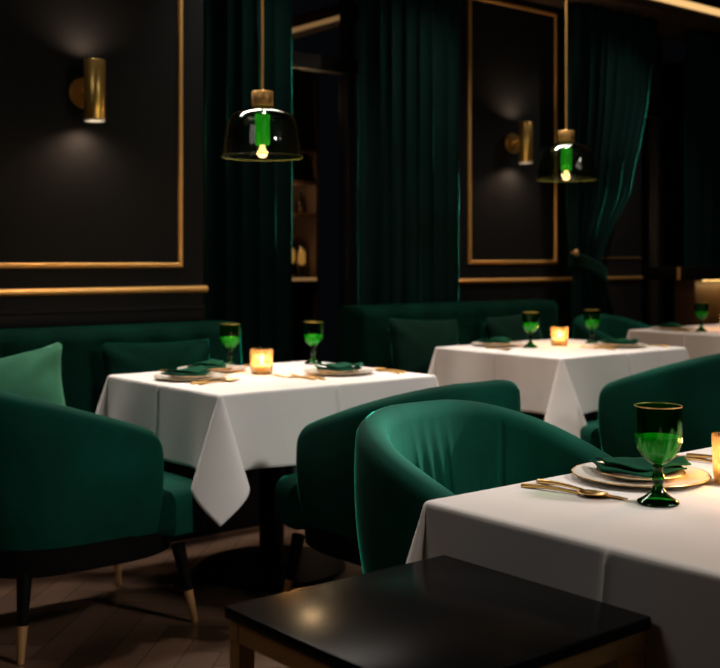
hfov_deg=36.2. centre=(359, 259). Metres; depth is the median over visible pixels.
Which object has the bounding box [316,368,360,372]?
plate
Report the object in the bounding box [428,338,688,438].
tablecloth
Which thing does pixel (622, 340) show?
napkin
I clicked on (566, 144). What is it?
pendant lamp
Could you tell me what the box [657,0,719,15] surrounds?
led strip
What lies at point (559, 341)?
candle
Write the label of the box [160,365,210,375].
napkin
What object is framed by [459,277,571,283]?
trim
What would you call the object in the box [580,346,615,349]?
fork
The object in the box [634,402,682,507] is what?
goblet
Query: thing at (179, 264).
trim
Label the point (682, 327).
plate
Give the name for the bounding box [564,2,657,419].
curtain
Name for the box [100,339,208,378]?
cushion
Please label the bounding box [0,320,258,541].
banquette
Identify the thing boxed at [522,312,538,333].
bowl
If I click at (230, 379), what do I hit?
bowl
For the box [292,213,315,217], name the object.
shelf
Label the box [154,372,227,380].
dinner plate
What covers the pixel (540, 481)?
knife
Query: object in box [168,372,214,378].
plate
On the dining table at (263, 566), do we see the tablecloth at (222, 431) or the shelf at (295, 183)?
the tablecloth at (222, 431)
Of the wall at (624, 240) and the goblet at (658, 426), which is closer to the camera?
the goblet at (658, 426)
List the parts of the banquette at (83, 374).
backrest, seat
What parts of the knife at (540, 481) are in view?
handle, blade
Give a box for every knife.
[190,379,239,384]
[374,370,400,373]
[536,479,627,498]
[648,344,667,346]
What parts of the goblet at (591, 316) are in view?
stem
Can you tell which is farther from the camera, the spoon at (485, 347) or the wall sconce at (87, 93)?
the spoon at (485, 347)
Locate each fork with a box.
[274,374,315,379]
[289,374,325,379]
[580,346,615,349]
[673,330,696,332]
[675,455,711,462]
[686,453,711,458]
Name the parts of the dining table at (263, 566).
plate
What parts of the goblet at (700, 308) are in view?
stem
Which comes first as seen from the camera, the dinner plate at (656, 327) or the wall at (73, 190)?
the wall at (73, 190)
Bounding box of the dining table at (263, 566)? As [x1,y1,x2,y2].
[197,467,345,589]
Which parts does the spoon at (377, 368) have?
handle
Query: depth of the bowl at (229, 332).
4.57 m
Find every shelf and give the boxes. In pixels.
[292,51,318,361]
[292,180,315,186]
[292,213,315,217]
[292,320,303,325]
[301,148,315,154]
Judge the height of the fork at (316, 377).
0.013 m
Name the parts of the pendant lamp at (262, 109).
lamp shade, rod, bulb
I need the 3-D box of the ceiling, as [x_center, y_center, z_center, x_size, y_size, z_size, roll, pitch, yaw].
[2.166,-2.150,3.980,11.600,0.100,7.800,0,0,-39]
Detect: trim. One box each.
[0,0,182,268]
[0,285,207,296]
[0,305,204,327]
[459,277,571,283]
[468,0,557,263]
[525,0,719,41]
[603,257,641,258]
[608,276,642,279]
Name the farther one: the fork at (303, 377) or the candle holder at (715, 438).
the fork at (303, 377)
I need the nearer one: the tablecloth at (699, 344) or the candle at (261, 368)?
the candle at (261, 368)
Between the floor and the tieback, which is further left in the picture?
the floor
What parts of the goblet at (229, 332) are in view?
stem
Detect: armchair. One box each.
[0,390,205,664]
[275,380,520,592]
[354,400,610,573]
[573,314,650,341]
[580,353,719,457]
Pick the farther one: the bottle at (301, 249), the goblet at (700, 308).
the bottle at (301, 249)
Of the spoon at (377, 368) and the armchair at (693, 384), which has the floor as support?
the armchair at (693, 384)
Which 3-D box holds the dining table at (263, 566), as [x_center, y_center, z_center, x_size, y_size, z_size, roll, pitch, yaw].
[-0.344,0.827,4.286,0.962,0.746,0.792,0,0,-39]
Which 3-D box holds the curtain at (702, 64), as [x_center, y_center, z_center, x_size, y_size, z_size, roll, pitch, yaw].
[3.282,-0.307,9.182,1.870,2.995,0.143,0,0,-39]
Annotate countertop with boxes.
[643,266,719,325]
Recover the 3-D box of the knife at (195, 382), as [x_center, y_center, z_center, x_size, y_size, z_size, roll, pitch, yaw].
[-0.525,0.443,4.023,0.218,0.013,0.015,0,0,-41]
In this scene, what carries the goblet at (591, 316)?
on the tablecloth at (563, 384)
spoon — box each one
[198,378,235,384]
[374,367,405,372]
[485,347,510,349]
[521,483,607,496]
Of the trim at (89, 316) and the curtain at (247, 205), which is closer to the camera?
the trim at (89, 316)
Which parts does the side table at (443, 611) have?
leg, frame, leg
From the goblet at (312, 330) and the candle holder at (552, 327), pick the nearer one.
the goblet at (312, 330)
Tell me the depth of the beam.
7.55 m
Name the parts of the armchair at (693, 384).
seat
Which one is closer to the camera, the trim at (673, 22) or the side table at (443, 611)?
the side table at (443, 611)
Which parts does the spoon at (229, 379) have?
handle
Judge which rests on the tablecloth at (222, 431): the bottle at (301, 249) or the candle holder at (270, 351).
the candle holder at (270, 351)
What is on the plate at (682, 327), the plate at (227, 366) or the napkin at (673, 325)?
the napkin at (673, 325)
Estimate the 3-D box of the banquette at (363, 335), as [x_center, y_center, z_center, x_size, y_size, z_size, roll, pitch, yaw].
[0.699,0.730,6.553,1.640,0.940,0.620,0,0,-39]
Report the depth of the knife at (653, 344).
5.68 m
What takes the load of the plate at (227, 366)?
on the dinner plate at (236, 367)
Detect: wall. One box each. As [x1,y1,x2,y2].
[0,0,202,328]
[459,0,571,338]
[602,141,640,321]
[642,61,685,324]
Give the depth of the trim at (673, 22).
8.14 m
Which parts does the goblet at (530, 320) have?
stem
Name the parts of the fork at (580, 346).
handle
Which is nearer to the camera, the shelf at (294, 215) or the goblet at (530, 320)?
the goblet at (530, 320)
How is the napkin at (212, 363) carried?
on the plate at (227, 366)
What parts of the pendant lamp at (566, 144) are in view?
lamp shade, rod, bulb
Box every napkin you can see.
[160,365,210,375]
[187,359,225,367]
[314,362,363,370]
[477,337,510,342]
[589,456,690,477]
[599,338,638,343]
[658,322,681,327]
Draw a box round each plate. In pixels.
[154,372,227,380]
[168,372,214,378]
[177,365,245,372]
[207,365,233,370]
[304,368,373,375]
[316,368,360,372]
[471,342,524,346]
[481,341,514,344]
[571,461,711,486]
[592,342,646,347]
[596,467,685,480]
[602,343,636,345]
[650,326,694,329]
[660,326,686,328]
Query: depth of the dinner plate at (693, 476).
2.21 m
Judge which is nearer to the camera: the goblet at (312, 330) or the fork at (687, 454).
the fork at (687, 454)
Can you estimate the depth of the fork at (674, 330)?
6.82 m
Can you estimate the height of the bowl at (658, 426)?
0.110 m
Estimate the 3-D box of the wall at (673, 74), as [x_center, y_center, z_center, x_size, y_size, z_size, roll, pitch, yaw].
[5.417,-0.450,9.238,0.100,3.300,11.800,0,0,-39]
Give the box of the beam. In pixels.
[292,3,358,39]
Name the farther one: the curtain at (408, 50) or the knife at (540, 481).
the curtain at (408, 50)
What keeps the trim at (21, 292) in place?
attached to the wall at (73, 190)
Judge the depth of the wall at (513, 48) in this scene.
7.58 m
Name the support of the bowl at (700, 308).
on the goblet at (700, 308)
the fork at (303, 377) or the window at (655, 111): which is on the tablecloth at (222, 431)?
the fork at (303, 377)
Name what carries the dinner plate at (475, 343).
on the tablecloth at (563, 384)
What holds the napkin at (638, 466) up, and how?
on the plate at (679, 473)
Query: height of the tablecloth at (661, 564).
0.408 m
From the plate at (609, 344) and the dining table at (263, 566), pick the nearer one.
the dining table at (263, 566)
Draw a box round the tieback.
[569,249,607,285]
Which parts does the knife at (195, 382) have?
handle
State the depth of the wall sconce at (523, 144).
7.46 m
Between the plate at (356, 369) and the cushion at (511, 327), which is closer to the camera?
the plate at (356, 369)
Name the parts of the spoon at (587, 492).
handle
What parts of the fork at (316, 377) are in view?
handle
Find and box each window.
[292,0,357,306]
[641,35,684,326]
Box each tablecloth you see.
[95,361,438,526]
[406,447,719,667]
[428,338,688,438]
[626,324,719,358]
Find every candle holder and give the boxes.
[250,348,272,374]
[551,326,568,345]
[711,432,719,484]
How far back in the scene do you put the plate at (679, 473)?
2.21 m
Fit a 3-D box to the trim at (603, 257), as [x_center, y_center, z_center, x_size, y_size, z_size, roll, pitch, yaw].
[1.918,-0.015,8.402,0.770,0.012,0.010,0,0,-39]
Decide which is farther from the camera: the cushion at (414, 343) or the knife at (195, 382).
the cushion at (414, 343)
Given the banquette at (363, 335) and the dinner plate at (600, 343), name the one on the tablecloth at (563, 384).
the dinner plate at (600, 343)
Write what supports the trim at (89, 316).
attached to the wall at (73, 190)
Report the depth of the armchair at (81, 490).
3.33 m
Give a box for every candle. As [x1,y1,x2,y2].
[255,355,268,372]
[555,332,564,344]
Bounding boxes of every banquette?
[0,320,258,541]
[337,300,595,421]
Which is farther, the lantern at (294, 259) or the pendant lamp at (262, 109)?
the lantern at (294, 259)
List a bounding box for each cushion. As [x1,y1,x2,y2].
[0,340,65,405]
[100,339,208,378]
[388,317,458,373]
[484,311,542,341]
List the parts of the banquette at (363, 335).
backrest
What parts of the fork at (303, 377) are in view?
handle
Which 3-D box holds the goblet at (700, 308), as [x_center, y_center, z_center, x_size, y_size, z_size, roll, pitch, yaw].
[2.139,0.357,6.895,0.087,0.181,0.087,0,0,33]
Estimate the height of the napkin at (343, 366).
0.030 m
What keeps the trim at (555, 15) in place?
attached to the wall at (513, 48)
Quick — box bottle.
[297,193,303,212]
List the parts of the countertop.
edge plate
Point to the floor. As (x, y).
(82, 619)
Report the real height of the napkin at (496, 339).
0.030 m
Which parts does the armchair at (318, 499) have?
seat, leg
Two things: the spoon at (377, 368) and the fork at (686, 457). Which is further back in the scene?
the spoon at (377, 368)
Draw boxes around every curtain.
[203,0,292,474]
[358,0,459,304]
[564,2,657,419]
[685,29,719,266]
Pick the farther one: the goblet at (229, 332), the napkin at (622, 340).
the napkin at (622, 340)
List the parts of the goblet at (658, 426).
stem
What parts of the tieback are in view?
knob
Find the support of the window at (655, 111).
in the wall at (624, 240)
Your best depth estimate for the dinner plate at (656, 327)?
6.99 m
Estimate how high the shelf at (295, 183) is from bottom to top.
0.030 m
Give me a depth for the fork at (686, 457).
2.44 m
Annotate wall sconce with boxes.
[68,58,105,122]
[505,121,532,163]
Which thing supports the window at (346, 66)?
in the wall at (73, 190)
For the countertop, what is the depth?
8.15 m
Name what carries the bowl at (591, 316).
on the goblet at (591, 316)
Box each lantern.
[292,243,296,276]
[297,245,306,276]
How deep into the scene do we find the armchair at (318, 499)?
3.48 m
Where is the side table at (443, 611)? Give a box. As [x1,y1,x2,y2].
[225,555,650,667]
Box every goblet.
[220,323,239,364]
[303,321,322,363]
[522,312,538,347]
[584,309,599,343]
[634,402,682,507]
[694,302,707,331]
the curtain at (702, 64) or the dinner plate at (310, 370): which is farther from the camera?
the curtain at (702, 64)
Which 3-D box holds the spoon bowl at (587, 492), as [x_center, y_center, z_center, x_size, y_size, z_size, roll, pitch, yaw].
[0.439,0.443,2.078,0.060,0.009,0.042,0,0,37]
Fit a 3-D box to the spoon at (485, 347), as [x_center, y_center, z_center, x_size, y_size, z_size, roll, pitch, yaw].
[0.691,0.443,5.498,0.042,0.013,0.181,0,0,-35]
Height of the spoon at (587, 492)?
0.013 m
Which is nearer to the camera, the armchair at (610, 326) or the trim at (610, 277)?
the armchair at (610, 326)
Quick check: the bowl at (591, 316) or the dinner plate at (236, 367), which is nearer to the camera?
the dinner plate at (236, 367)
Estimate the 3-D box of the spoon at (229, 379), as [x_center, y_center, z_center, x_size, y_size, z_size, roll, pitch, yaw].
[-0.519,0.443,4.001,0.042,0.013,0.181,0,0,41]
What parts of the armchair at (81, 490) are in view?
leg, seat, leg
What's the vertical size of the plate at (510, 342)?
0.014 m
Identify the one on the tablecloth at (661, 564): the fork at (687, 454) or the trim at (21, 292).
the fork at (687, 454)
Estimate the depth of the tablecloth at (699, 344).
6.78 m
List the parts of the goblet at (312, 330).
stem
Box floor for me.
[0,465,362,667]
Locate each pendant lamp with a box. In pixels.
[221,0,302,160]
[536,0,596,181]
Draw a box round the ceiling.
[691,0,719,7]
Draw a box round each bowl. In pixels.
[220,323,239,349]
[222,378,235,381]
[303,321,322,346]
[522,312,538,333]
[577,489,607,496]
[584,309,599,329]
[634,402,682,465]
[694,302,707,319]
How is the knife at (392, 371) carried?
on the tablecloth at (222, 431)
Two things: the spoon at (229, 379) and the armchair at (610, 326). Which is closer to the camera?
the spoon at (229, 379)
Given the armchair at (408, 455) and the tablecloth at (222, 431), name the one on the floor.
the armchair at (408, 455)

